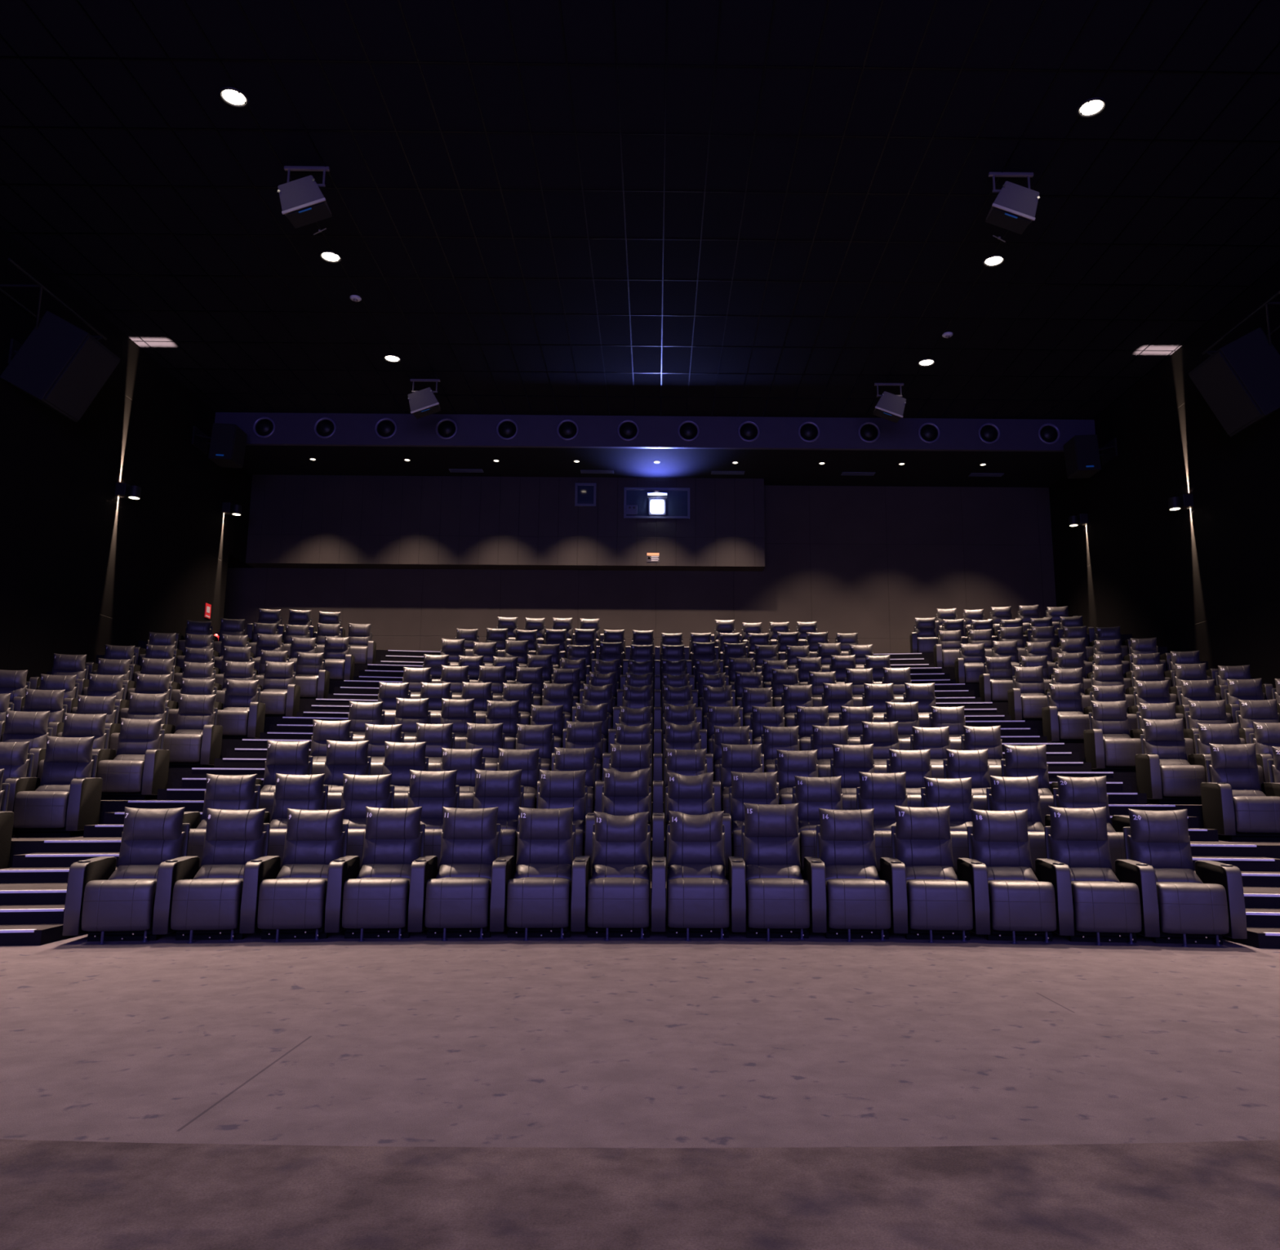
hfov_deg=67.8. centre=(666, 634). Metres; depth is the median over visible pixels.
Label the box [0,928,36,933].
trim
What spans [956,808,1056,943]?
recliner
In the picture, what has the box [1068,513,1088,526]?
wall lamp
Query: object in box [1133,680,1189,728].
recliner
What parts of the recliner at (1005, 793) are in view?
backrest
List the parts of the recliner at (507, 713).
backrest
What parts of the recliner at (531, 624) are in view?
backrest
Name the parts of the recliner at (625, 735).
armrest, backrest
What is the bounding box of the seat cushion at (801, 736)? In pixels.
[799,734,810,739]
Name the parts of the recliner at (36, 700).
armrest, backrest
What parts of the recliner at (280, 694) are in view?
backrest, armrest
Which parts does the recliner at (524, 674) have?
backrest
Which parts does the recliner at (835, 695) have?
backrest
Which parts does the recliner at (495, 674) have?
backrest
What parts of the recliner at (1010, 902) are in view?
armrest, backrest, seat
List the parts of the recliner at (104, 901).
armrest, seat, backrest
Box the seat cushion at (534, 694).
[533,693,542,700]
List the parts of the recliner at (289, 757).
armrest, backrest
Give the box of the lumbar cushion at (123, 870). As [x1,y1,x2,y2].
[107,863,159,879]
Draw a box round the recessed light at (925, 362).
[917,358,935,366]
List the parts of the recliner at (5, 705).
backrest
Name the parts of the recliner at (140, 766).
armrest, backrest, armrest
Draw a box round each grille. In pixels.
[44,336,119,420]
[231,425,247,466]
[285,202,332,228]
[413,404,440,418]
[872,408,900,422]
[985,208,1031,234]
[1063,436,1078,477]
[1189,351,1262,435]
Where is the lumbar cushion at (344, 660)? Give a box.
[324,658,345,661]
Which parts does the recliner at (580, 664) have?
backrest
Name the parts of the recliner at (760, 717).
armrest, backrest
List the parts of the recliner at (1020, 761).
backrest, armrest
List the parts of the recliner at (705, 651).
armrest, backrest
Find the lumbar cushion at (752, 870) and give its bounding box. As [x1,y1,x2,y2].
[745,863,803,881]
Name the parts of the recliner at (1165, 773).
armrest, backrest, armrest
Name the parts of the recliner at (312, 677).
backrest, armrest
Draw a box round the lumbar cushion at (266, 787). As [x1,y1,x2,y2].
[260,783,275,791]
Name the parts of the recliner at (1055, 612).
backrest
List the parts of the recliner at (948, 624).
backrest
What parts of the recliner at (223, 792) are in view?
armrest, backrest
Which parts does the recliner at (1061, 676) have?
backrest, armrest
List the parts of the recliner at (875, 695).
backrest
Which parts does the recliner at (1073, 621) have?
backrest, armrest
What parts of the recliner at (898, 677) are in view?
backrest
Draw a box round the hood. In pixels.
[647,492,666,495]
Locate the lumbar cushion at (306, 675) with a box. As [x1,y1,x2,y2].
[295,674,318,677]
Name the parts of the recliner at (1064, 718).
armrest, backrest, armrest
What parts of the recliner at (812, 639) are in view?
backrest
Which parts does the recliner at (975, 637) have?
backrest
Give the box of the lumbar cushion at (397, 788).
[390,784,409,792]
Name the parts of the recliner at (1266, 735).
backrest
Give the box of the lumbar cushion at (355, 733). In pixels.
[351,731,364,736]
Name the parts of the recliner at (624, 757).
armrest, backrest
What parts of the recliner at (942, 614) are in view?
armrest, backrest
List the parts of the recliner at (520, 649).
backrest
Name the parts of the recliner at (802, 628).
backrest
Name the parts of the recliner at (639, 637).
armrest, backrest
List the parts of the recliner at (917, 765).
backrest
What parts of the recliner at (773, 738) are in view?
armrest, backrest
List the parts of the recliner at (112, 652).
armrest, backrest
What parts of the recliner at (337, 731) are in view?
backrest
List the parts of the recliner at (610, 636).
armrest, backrest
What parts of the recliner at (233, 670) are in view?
armrest, backrest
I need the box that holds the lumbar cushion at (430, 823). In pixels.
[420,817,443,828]
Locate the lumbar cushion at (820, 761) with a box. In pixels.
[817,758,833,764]
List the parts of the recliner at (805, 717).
backrest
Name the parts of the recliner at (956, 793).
backrest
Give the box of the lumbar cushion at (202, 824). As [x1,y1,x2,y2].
[195,817,206,828]
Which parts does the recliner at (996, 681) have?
armrest, backrest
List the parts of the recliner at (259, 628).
backrest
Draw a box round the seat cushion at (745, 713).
[742,711,752,719]
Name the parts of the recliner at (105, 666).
armrest, backrest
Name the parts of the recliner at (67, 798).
armrest, backrest, armrest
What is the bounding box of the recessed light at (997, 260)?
[982,253,1005,266]
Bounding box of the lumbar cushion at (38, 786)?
[35,782,70,791]
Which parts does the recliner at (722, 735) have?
armrest, backrest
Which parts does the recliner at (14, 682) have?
backrest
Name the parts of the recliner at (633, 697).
armrest, backrest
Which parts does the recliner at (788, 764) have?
armrest, backrest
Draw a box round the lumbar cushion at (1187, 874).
[1153,866,1203,883]
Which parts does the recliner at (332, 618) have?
armrest, backrest, armrest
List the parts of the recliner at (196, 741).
armrest, backrest, armrest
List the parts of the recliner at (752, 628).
backrest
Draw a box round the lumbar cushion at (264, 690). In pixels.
[262,688,287,692]
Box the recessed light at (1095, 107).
[1075,97,1106,118]
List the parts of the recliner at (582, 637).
backrest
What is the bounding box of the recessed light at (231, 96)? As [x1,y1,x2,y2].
[217,86,249,107]
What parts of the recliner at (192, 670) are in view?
armrest, backrest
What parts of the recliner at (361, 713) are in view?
backrest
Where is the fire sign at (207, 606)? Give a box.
[204,602,211,618]
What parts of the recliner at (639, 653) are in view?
armrest, backrest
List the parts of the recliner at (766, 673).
backrest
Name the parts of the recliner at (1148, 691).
backrest, armrest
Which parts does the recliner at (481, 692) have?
backrest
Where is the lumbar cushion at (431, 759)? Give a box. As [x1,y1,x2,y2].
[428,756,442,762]
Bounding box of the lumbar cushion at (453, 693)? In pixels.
[452,692,462,694]
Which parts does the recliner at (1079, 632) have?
backrest, armrest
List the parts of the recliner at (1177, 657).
backrest, armrest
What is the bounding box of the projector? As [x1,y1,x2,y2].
[647,492,666,515]
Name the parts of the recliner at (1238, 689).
backrest, armrest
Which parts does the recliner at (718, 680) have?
armrest, backrest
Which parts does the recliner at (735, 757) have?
armrest, backrest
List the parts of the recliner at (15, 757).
backrest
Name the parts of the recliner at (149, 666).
armrest, backrest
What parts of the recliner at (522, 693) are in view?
backrest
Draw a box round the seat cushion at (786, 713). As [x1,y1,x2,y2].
[784,711,796,719]
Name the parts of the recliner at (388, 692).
backrest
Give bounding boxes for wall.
[0,226,253,681]
[223,484,1056,654]
[227,559,244,568]
[245,474,764,571]
[1048,262,1279,688]
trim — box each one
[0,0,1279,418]
[0,869,69,872]
[0,889,66,893]
[0,908,64,911]
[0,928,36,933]
[25,853,119,856]
[44,840,121,842]
[94,824,124,826]
[115,812,202,813]
[128,800,204,802]
[167,788,205,790]
[182,777,263,779]
[191,767,265,769]
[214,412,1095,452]
[222,758,266,759]
[235,748,311,750]
[242,738,311,741]
[266,732,312,733]
[276,724,313,725]
[282,716,348,719]
[303,711,349,713]
[311,704,349,706]
[315,698,377,700]
[333,693,377,695]
[340,686,379,688]
[343,680,402,682]
[359,675,403,678]
[364,670,403,671]
[367,663,422,666]
[381,660,423,662]
[386,655,423,657]
[387,649,440,652]
[873,653,921,654]
[889,657,924,659]
[890,663,928,665]
[910,666,942,668]
[910,673,944,674]
[911,679,950,680]
[934,683,964,684]
[934,689,968,691]
[935,697,974,697]
[935,702,992,703]
[964,708,996,710]
[964,715,1004,716]
[965,720,1024,721]
[1000,728,1030,728]
[1000,735,1039,737]
[1001,742,1064,744]
[1002,751,1071,753]
[1046,761,1083,763]
[1048,771,1113,773]
[1048,782,1122,783]
[1106,792,1137,794]
[1108,804,1175,806]
[1188,828,1207,831]
[1190,844,1256,846]
[1192,857,1275,861]
[1241,873,1279,875]
[1244,893,1279,896]
[1245,911,1279,915]
[1262,932,1279,935]
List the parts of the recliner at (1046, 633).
backrest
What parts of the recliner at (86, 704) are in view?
armrest, backrest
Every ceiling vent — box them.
[448,468,483,472]
[580,470,613,473]
[711,471,744,474]
[840,471,875,475]
[968,472,1004,476]
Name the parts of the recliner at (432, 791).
backrest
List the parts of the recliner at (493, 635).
backrest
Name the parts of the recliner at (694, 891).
armrest, backrest, seat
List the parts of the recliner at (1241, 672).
backrest, armrest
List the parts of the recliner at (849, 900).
armrest, backrest, seat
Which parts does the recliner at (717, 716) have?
armrest, backrest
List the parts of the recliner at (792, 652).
backrest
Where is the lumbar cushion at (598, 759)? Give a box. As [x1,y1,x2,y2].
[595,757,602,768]
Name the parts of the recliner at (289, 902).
armrest, seat, backrest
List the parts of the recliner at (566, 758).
armrest, backrest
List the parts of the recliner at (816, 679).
backrest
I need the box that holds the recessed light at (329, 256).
[319,249,342,262]
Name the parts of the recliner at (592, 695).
armrest, backrest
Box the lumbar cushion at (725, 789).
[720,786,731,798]
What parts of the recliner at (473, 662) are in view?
backrest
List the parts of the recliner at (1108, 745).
armrest, backrest, armrest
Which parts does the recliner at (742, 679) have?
armrest, backrest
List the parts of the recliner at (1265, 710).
backrest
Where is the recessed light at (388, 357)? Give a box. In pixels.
[382,354,401,362]
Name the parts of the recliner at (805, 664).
backrest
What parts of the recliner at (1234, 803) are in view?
armrest, backrest, armrest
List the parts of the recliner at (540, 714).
backrest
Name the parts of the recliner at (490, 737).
backrest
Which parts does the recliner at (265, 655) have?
backrest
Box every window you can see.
[574,483,595,506]
[623,487,689,519]
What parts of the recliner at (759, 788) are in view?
armrest, backrest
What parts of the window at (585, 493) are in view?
pane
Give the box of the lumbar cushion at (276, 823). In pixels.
[270,817,287,828]
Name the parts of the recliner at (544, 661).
backrest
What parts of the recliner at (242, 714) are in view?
armrest, backrest, armrest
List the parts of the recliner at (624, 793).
armrest, backrest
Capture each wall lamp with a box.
[115,482,141,499]
[221,502,241,515]
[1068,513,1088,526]
[1168,493,1194,510]
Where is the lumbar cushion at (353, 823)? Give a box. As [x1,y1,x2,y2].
[342,817,366,828]
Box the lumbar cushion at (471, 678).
[470,677,478,679]
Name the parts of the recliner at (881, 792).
backrest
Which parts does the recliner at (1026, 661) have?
backrest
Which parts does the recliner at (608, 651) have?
armrest, backrest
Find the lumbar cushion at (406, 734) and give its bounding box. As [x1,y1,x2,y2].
[404,732,416,736]
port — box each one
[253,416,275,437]
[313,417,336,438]
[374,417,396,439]
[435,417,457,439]
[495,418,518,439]
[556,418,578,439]
[617,419,639,440]
[677,420,699,441]
[737,420,759,441]
[798,421,820,442]
[857,421,880,442]
[918,422,940,443]
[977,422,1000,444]
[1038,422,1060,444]
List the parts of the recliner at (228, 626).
armrest, backrest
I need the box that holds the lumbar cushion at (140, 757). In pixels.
[113,753,145,760]
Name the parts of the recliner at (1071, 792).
armrest, backrest, armrest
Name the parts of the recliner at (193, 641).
armrest, backrest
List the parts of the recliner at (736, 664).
armrest, backrest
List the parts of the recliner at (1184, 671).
backrest, armrest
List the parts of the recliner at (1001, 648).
backrest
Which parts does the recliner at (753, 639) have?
backrest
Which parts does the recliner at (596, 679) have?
armrest, backrest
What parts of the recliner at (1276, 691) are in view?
backrest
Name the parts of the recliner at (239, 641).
armrest, backrest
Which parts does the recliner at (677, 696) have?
armrest, backrest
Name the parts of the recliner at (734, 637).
armrest, backrest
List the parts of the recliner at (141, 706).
armrest, backrest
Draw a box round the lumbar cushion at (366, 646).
[350,644,368,647]
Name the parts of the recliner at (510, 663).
backrest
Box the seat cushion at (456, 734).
[452,732,466,737]
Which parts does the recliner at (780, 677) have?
backrest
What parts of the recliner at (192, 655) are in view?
armrest, backrest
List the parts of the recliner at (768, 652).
backrest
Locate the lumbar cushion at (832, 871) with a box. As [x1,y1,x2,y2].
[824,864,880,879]
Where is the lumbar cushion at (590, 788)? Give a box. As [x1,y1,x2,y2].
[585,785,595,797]
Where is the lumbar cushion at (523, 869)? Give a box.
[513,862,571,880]
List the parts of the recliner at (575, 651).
backrest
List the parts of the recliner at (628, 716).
armrest, backrest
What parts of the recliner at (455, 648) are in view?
backrest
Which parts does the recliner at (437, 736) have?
backrest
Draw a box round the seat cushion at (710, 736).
[706,734,712,743]
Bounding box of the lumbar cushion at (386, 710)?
[382,709,395,712]
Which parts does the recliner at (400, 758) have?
backrest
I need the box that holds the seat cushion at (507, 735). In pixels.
[504,733,516,737]
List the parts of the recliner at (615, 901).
armrest, backrest, seat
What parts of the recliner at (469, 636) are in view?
backrest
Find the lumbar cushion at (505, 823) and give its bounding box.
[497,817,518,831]
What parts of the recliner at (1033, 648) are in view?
backrest, armrest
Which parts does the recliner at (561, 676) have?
backrest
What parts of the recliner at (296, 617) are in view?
armrest, backrest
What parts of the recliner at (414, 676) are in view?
backrest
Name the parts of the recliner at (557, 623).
backrest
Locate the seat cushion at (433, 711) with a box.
[428,709,441,713]
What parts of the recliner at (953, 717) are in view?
backrest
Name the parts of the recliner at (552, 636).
backrest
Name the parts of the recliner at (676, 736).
armrest, backrest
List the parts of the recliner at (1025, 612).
backrest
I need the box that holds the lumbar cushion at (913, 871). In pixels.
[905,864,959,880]
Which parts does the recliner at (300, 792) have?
armrest, backrest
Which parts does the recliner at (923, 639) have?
armrest, backrest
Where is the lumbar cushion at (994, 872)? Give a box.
[986,865,1039,881]
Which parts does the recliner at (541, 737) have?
backrest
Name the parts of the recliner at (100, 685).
armrest, backrest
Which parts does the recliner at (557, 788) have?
backrest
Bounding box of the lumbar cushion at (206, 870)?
[192,863,245,879]
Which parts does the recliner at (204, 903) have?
armrest, seat, backrest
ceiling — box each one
[0,0,1279,419]
[243,444,1066,487]
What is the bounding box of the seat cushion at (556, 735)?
[551,733,562,742]
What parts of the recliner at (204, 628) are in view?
armrest, backrest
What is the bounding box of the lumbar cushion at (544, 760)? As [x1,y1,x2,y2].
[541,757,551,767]
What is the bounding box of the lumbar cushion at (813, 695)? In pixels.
[812,694,822,697]
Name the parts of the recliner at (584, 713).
armrest, backrest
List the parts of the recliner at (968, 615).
backrest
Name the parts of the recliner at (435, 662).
backrest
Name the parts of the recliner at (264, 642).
armrest, backrest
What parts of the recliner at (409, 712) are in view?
backrest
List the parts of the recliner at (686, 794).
armrest, backrest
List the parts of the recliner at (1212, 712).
backrest, armrest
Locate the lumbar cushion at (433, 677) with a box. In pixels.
[431,676,440,679]
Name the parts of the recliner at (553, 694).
backrest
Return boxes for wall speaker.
[0,257,119,422]
[191,422,247,467]
[1063,434,1117,478]
[1188,290,1279,436]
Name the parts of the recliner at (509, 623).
backrest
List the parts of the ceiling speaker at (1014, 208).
edge plate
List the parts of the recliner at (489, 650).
backrest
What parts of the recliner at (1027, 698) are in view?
armrest, backrest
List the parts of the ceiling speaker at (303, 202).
edge plate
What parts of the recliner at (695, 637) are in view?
armrest, backrest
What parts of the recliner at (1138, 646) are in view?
backrest, armrest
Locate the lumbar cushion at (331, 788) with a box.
[327,784,343,791]
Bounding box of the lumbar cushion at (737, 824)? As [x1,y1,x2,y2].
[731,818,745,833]
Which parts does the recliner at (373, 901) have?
armrest, seat, backrest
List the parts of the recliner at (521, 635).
backrest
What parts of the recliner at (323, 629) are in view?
backrest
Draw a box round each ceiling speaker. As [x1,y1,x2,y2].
[277,165,332,228]
[408,378,440,418]
[872,382,906,422]
[985,172,1039,234]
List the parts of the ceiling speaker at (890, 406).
edge plate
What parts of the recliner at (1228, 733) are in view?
backrest, armrest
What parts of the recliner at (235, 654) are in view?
armrest, backrest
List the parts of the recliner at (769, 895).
armrest, seat, backrest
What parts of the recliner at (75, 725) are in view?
armrest, backrest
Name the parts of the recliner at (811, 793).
backrest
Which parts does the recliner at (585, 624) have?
armrest, backrest, armrest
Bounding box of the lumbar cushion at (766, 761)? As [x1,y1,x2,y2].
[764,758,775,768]
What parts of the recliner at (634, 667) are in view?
armrest, backrest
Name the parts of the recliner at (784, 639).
backrest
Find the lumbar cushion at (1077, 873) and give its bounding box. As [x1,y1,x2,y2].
[1069,866,1119,882]
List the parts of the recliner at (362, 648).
backrest, armrest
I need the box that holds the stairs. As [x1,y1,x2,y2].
[0,634,1279,948]
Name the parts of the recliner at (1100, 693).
backrest, armrest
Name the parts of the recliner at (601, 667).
armrest, backrest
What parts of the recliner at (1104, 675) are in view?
backrest, armrest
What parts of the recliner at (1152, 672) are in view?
backrest, armrest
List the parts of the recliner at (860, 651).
backrest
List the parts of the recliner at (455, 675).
backrest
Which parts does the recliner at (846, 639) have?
backrest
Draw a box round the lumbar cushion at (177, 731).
[173,728,203,734]
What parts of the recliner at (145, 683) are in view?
armrest, backrest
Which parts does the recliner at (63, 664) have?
armrest, backrest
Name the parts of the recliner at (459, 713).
backrest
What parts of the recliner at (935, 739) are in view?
backrest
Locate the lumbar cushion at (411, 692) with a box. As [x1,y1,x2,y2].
[410,691,420,694]
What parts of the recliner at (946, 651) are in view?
armrest, backrest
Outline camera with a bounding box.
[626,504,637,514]
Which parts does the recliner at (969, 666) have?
armrest, backrest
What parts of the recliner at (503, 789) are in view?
backrest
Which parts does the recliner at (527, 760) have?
backrest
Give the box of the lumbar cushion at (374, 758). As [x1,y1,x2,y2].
[368,755,384,762]
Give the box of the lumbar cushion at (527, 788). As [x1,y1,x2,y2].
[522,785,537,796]
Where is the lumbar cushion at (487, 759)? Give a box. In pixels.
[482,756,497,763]
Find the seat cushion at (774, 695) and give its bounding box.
[773,694,781,699]
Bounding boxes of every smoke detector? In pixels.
[349,294,361,302]
[942,331,952,338]
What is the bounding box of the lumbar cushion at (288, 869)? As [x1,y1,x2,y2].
[275,862,329,879]
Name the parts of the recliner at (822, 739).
backrest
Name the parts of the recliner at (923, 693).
backrest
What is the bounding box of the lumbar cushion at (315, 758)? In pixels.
[312,755,326,761]
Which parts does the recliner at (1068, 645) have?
backrest, armrest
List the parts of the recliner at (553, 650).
backrest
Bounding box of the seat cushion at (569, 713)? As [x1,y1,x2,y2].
[563,711,572,719]
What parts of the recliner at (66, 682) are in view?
armrest, backrest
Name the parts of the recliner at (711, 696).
armrest, backrest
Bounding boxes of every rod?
[313,227,326,235]
[992,235,1005,242]
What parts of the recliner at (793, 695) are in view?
backrest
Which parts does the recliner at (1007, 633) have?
backrest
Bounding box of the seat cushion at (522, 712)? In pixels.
[518,711,530,718]
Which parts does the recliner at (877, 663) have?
backrest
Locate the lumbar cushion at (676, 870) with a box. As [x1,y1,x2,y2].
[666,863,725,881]
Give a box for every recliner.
[0,669,30,703]
[0,688,67,742]
[0,693,13,720]
[0,741,34,835]
[0,768,13,868]
[2,710,53,753]
[4,735,102,836]
[12,673,79,711]
[28,653,88,689]
[28,712,109,782]
[47,694,119,737]
[62,673,126,713]
[62,806,190,944]
[75,657,132,698]
[84,644,137,679]
[92,717,169,799]
[104,692,168,753]
[115,673,172,723]
[122,657,174,700]
[128,644,176,681]
[133,631,177,666]
[151,808,270,942]
[160,693,222,768]
[164,677,217,732]
[168,661,216,707]
[171,647,214,687]
[173,633,213,670]
[175,620,213,655]
[182,773,261,869]
[211,617,245,653]
[212,634,248,672]
[213,645,252,690]
[213,660,256,707]
[213,679,265,738]
[239,808,348,942]
[246,608,281,640]
[246,622,278,655]
[249,633,283,673]
[253,649,288,689]
[255,739,312,823]
[257,661,300,716]
[263,773,328,870]
[277,608,311,644]
[281,623,310,657]
[286,636,317,671]
[293,652,329,698]
[308,611,345,644]
[310,719,353,774]
[315,622,341,653]
[323,635,355,679]
[323,739,371,809]
[324,806,425,941]
[341,773,394,871]
[347,622,376,664]
[347,701,385,741]
[363,723,404,774]
[377,681,410,724]
[382,741,428,808]
[394,697,431,742]
[402,666,432,698]
[407,769,459,874]
[407,806,501,941]
[414,722,454,771]
[419,681,452,724]
[422,653,449,683]
[440,638,465,666]
[440,665,470,699]
[440,697,475,749]
[440,747,484,808]
[455,628,479,656]
[457,655,484,682]
[461,681,493,724]
[465,722,505,770]
[472,641,497,666]
[473,768,524,877]
[478,665,506,701]
[485,627,508,657]
[485,699,520,749]
[489,806,575,940]
[492,656,519,684]
[496,616,518,640]
[497,747,541,808]
[502,682,533,724]
[504,640,528,666]
[515,629,537,654]
[515,666,543,705]
[515,724,554,770]
[517,769,587,857]
[524,617,545,644]
[526,653,552,683]
[530,682,573,728]
[530,704,564,751]
[536,643,560,674]
[536,746,596,813]
[542,667,580,706]
[544,628,567,658]
[551,617,573,644]
[551,657,586,688]
[551,720,603,780]
[559,644,591,674]
[562,702,608,753]
[566,628,595,659]
[570,811,650,940]
[572,617,604,645]
[572,683,613,728]
[579,671,617,706]
[584,768,651,872]
[586,658,620,689]
[591,641,622,675]
[594,743,652,826]
[595,629,625,659]
[602,723,652,780]
[608,706,653,766]
[613,684,653,728]
[617,672,653,720]
[620,659,653,691]
[622,644,653,674]
[625,630,653,659]
[651,810,728,940]
[652,771,715,875]
[653,672,689,720]
[653,684,693,733]
[653,702,696,753]
[653,722,701,801]
[653,748,706,836]
[654,632,683,661]
[654,644,684,684]
[654,658,687,688]
[684,632,711,662]
[685,641,715,675]
[688,658,720,689]
[691,672,726,706]
[694,684,733,728]
[699,705,740,753]
[705,725,750,781]
[711,619,735,646]
[712,743,762,813]
[715,632,741,660]
[719,642,746,675]
[722,771,778,873]
[724,657,754,689]
[728,802,809,941]
[731,671,762,706]
[739,622,762,646]
[739,687,773,728]
[746,632,769,659]
[748,706,784,753]
[753,644,778,671]
[760,725,799,772]
[761,659,787,688]
[768,622,790,644]
[770,668,799,706]
[774,749,818,804]
[776,631,799,660]
[781,644,809,669]
[781,684,813,726]
[792,775,842,879]
[794,706,829,751]
[795,621,817,645]
[795,657,822,684]
[804,808,890,942]
[805,631,828,657]
[807,671,836,706]
[810,724,849,777]
[817,642,841,671]
[822,682,853,726]
[829,654,856,683]
[830,743,875,809]
[835,632,858,655]
[839,705,874,745]
[844,667,873,706]
[848,644,873,668]
[856,771,907,879]
[859,720,899,773]
[862,683,894,722]
[863,654,891,684]
[880,805,973,942]
[881,666,911,702]
[884,701,919,750]
[886,748,931,807]
[902,682,949,727]
[910,617,939,653]
[910,726,950,778]
[920,777,973,875]
[928,706,965,750]
[933,629,971,666]
[935,608,965,636]
[942,618,969,644]
[942,748,991,810]
[954,643,986,683]
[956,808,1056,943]
[960,725,1003,785]
[962,608,992,632]
[968,629,992,657]
[970,619,1000,647]
[978,656,1014,702]
[986,775,1046,875]
[990,605,1020,634]
[991,640,1021,675]
[999,618,1031,644]
[999,626,1026,662]
[1000,744,1057,826]
[1007,665,1049,720]
[1017,604,1048,632]
[1018,655,1053,694]
[1025,640,1057,678]
[1029,617,1063,644]
[1030,625,1061,659]
[1035,805,1142,945]
[1041,683,1092,742]
[1044,775,1130,875]
[1045,605,1077,630]
[1051,667,1093,713]
[1055,652,1093,691]
[1058,615,1094,644]
[1058,637,1094,676]
[1062,625,1095,662]
[1083,700,1144,772]
[1089,684,1140,736]
[1090,664,1137,710]
[1092,653,1134,693]
[1093,639,1132,675]
[1094,626,1131,660]
[1115,808,1247,946]
[1128,637,1171,671]
[1129,652,1176,687]
[1131,663,1182,705]
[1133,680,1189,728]
[1134,718,1211,804]
[1136,702,1199,758]
[1168,650,1218,685]
[1173,662,1228,704]
[1177,679,1239,723]
[1185,699,1254,744]
[1194,722,1272,786]
[1200,742,1279,841]
[1215,664,1273,699]
[1224,678,1279,722]
[1235,698,1279,731]
[1249,721,1279,759]
[1266,746,1279,782]
[1271,678,1279,703]
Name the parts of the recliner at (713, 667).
armrest, backrest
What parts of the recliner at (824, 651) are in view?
backrest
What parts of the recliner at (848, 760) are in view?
backrest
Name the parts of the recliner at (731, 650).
armrest, backrest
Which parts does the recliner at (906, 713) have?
backrest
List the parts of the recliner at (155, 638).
armrest, backrest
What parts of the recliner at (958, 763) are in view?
backrest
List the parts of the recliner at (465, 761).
backrest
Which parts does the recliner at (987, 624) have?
backrest, armrest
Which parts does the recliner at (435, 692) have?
backrest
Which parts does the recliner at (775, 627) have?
backrest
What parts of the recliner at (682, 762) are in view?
armrest, backrest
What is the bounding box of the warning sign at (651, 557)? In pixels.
[646,552,659,562]
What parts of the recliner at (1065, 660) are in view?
backrest, armrest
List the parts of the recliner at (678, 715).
armrest, backrest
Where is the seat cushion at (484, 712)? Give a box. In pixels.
[473,710,487,714]
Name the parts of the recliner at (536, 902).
armrest, backrest, seat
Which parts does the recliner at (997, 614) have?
backrest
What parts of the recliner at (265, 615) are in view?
armrest, backrest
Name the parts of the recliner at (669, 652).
armrest, backrest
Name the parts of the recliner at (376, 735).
backrest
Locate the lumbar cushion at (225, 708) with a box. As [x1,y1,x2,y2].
[222,706,248,711]
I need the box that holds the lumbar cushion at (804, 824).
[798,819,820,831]
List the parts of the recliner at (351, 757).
backrest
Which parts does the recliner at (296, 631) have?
backrest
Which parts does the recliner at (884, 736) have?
backrest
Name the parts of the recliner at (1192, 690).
backrest, armrest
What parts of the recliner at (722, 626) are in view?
armrest, backrest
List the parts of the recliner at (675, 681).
armrest, backrest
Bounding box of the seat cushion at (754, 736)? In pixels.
[752,734,761,742]
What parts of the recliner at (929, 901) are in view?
armrest, backrest, seat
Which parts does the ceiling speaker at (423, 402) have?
edge plate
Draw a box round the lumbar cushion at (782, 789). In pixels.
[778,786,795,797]
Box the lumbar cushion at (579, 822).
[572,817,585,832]
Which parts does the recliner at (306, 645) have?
backrest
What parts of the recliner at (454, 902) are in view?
armrest, seat, backrest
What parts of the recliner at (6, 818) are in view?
backrest, armrest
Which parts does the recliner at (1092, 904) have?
armrest, backrest, seat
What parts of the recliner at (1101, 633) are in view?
backrest, armrest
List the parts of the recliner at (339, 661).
backrest, armrest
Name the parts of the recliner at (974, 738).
backrest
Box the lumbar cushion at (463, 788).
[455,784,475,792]
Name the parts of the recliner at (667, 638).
armrest, backrest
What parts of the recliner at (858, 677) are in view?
backrest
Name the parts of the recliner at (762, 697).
armrest, backrest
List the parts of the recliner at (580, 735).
armrest, backrest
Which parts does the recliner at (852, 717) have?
backrest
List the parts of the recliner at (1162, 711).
backrest, armrest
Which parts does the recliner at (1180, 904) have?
armrest, backrest, seat, armrest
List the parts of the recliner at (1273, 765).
backrest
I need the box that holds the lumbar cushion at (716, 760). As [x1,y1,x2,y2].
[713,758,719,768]
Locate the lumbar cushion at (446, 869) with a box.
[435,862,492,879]
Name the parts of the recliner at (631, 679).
armrest, backrest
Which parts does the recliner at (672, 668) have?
armrest, backrest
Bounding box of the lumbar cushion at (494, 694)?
[493,693,502,695]
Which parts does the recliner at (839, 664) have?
backrest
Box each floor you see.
[0,928,1279,1147]
[0,1138,1279,1249]
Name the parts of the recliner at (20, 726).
backrest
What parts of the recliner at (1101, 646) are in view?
backrest, armrest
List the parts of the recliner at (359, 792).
backrest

